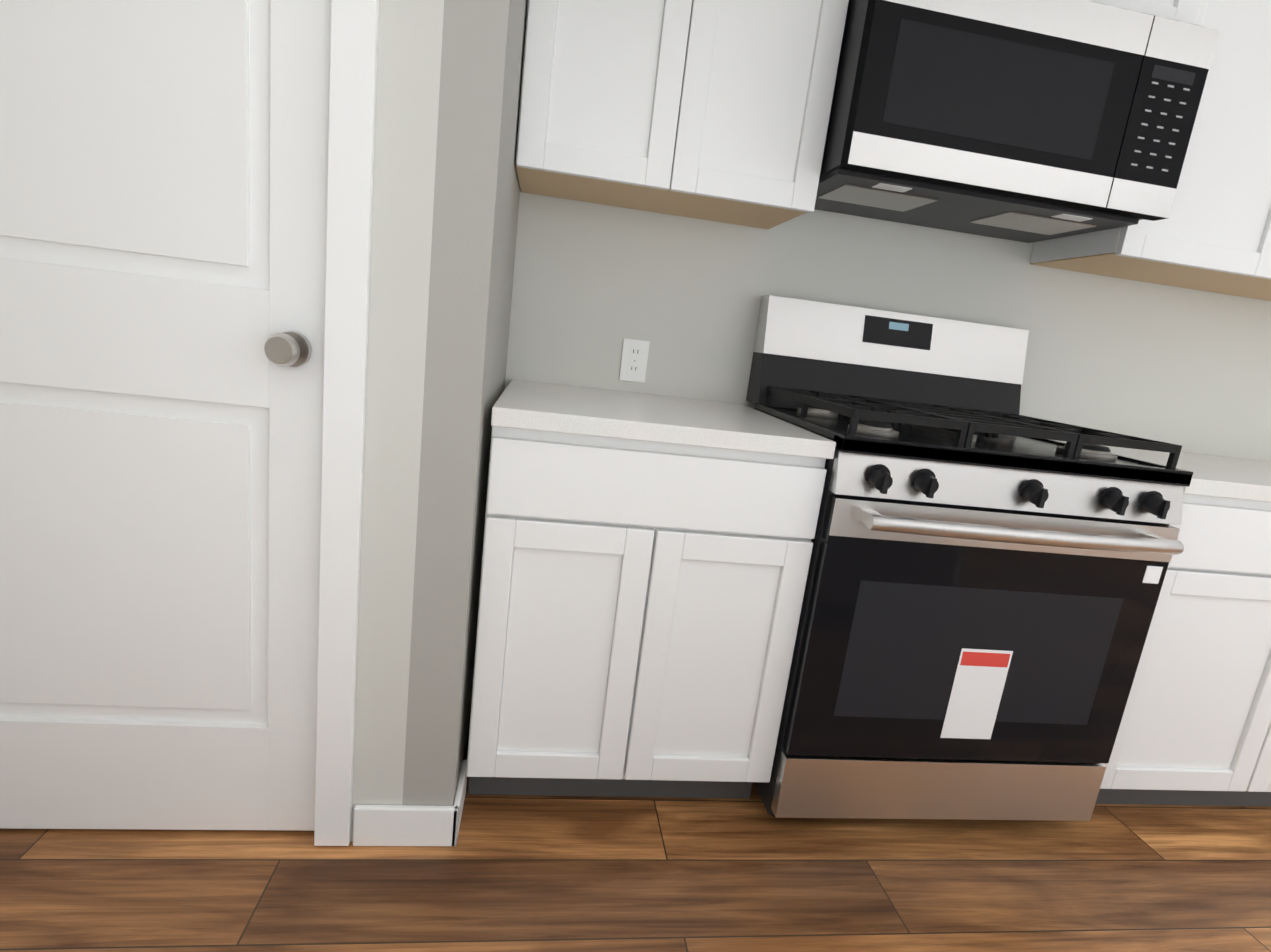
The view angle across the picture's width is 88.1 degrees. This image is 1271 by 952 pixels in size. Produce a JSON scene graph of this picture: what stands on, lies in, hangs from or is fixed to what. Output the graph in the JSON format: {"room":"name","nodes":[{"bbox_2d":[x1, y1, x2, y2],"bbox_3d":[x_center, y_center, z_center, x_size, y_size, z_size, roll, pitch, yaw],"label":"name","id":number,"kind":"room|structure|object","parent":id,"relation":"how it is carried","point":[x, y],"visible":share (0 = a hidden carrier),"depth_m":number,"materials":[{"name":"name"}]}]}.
{"room":"kitchen","nodes":[
{"label":"kitchen","id":0,"kind":"room"},
{"bbox_2d":[350,0,527,841],"bbox_3d":[-0.808,-0.578,1.366,1.069,2.505,0.696,5,12,-9],"label":"wall","id":1,"kind":"structure","parent":0,"point":[446,197],"depth_m":1.17,"materials":[{"name":"grey paint"}]},
{"bbox_2d":[0,0,378,845],"bbox_3d":[-0.866,-0.342,1.079,0.833,2.143,0.145,5,12,-9],"label":"pantry door","id":2,"kind":"structure","parent":1,"relation":"in","point":[186,190],"depth_m":1.13,"materials":[{"name":"white paint"}]},
{"bbox_2d":[353,760,466,845],"bbox_3d":[-0.476,0.696,1.410,0.205,0.090,0.162,5,12,-9],"label":"baseboard","id":3,"kind":"structure","parent":1,"relation":"attached to","point":[402,825],"depth_m":1.33,"materials":[{"name":"white paint"}]},
{"bbox_2d":[0,752,1270,951],"bbox_3d":[2.013,1.552,-0.829,6.585,0.060,6.842,5,12,-9],"label":"floor","id":4,"kind":"structure","parent":0,"point":[600,874],"depth_m":1.32,"materials":[{"name":"brown wood"}]},
{"bbox_2d":[466,379,835,798],"bbox_3d":[-0.027,0.271,1.680,0.680,0.910,0.659,5,12,-9],"label":"base cabinet","id":5,"kind":"object","parent":4,"relation":"on","point":[646,558],"visible":1,"depth_m":1.37,"materials":[{"name":"white paint"}]},
{"bbox_2d":[746,295,1192,820],"bbox_3d":[0.738,0.196,1.711,0.807,1.224,0.760,5,12,-9],"label":"gas range","id":6,"kind":"object","parent":4,"relation":"on","point":[988,566],"visible":0.98,"depth_m":1.45,"materials":[{"name":"grey metal"}]},
{"bbox_2d":[1095,496,1270,805],"bbox_3d":[1.369,0.413,1.903,0.520,0.872,0.645,5,12,-9],"label":"base cabinet","id":7,"kind":"object","parent":4,"relation":"on","point":[1195,727],"depth_m":1.59,"materials":[{"name":"white paint"}]},
{"bbox_2d":[1055,440,1270,503],"bbox_3d":[1.910,0.016,1.876,1.508,0.036,0.659,5,12,-9],"label":"countertop","id":8,"kind":"structure","parent":7,"relation":"on","point":[1217,477],"depth_m":1.64,"materials":[{"name":"white stone"}]},
{"bbox_2d":[1223,680,1270,806],"bbox_3d":[1.793,0.451,1.968,0.580,0.872,0.645,5,12,-9],"label":"base cabinet","id":9,"kind":"object","parent":4,"relation":"on","point":[1251,786],"depth_m":1.67,"materials":[{"name":"white paint"}]},
{"bbox_2d":[505,189,1270,461],"bbox_3d":[1.796,-0.431,2.166,6.465,2.505,0.120,5,12,-9],"label":"wall","id":10,"kind":"structure","parent":0,"point":[1186,369],"depth_m":1.93,"materials":[{"name":"grey paint"}]},
{"bbox_2d":[516,0,659,207],"bbox_3d":[-0.030,-1.152,1.526,0.405,0.919,0.328,5,12,-9],"label":"upper cabinet","id":11,"kind":"object","parent":10,"relation":"attached to","point":[587,70],"depth_m":1.43,"materials":[{"name":"white paint"}]},
{"bbox_2d":[619,338,649,382],"bbox_3d":[-0.003,-0.331,1.885,0.074,0.118,0.008,5,12,-9],"label":"outlet","id":12,"kind":"object","parent":10,"relation":"attached to","point":[634,360],"visible":1,"depth_m":1.88,"materials":[{"name":"white plastic"}]},
{"bbox_2d":[624,0,848,228],"bbox_3d":[0.255,-1.126,1.569,0.406,0.919,0.328,5,12,-9],"label":"upper cabinet","id":13,"kind":"object","parent":10,"relation":"attached to","point":[715,110],"depth_m":1.47,"materials":[{"name":"white paint"}]},
{"bbox_2d":[1030,0,1270,283],"bbox_3d":[1.512,-1.026,1.758,0.518,0.918,0.328,5,12,-9],"label":"upper cabinet","id":14,"kind":"object","parent":10,"relation":"attached to","point":[1218,223],"depth_m":1.66,"materials":[{"name":"white paint"}]},
{"bbox_2d":[1087,0,1215,26],"bbox_3d":[1.059,-1.358,1.591,0.457,0.618,0.388,5,12,-9],"label":"upper cabinet","id":15,"kind":"object","parent":10,"relation":"attached to","point":[1197,12],"depth_m":1.48,"materials":[{"name":"white paint"}]},
{"bbox_2d":[814,0,1219,242],"bbox_3d":[0.836,-0.869,1.639,0.792,0.402,0.456,5,12,-9],"label":"over-the-range microwave","id":16,"kind":"object","parent":15,"relation":"attached to","point":[1028,121],"visible":0.96,"depth_m":1.43,"materials":[{"name":"black plastic"}]},
{"bbox_2d":[1162,228,1270,300],"bbox_3d":[1.936,-0.988,1.822,0.577,0.918,0.328,5,12,-9],"label":"upper cabinet","id":17,"kind":"object","parent":10,"relation":"attached to","point":[1258,286],"depth_m":1.91,"materials":[{"name":"white paint"}]}
]}

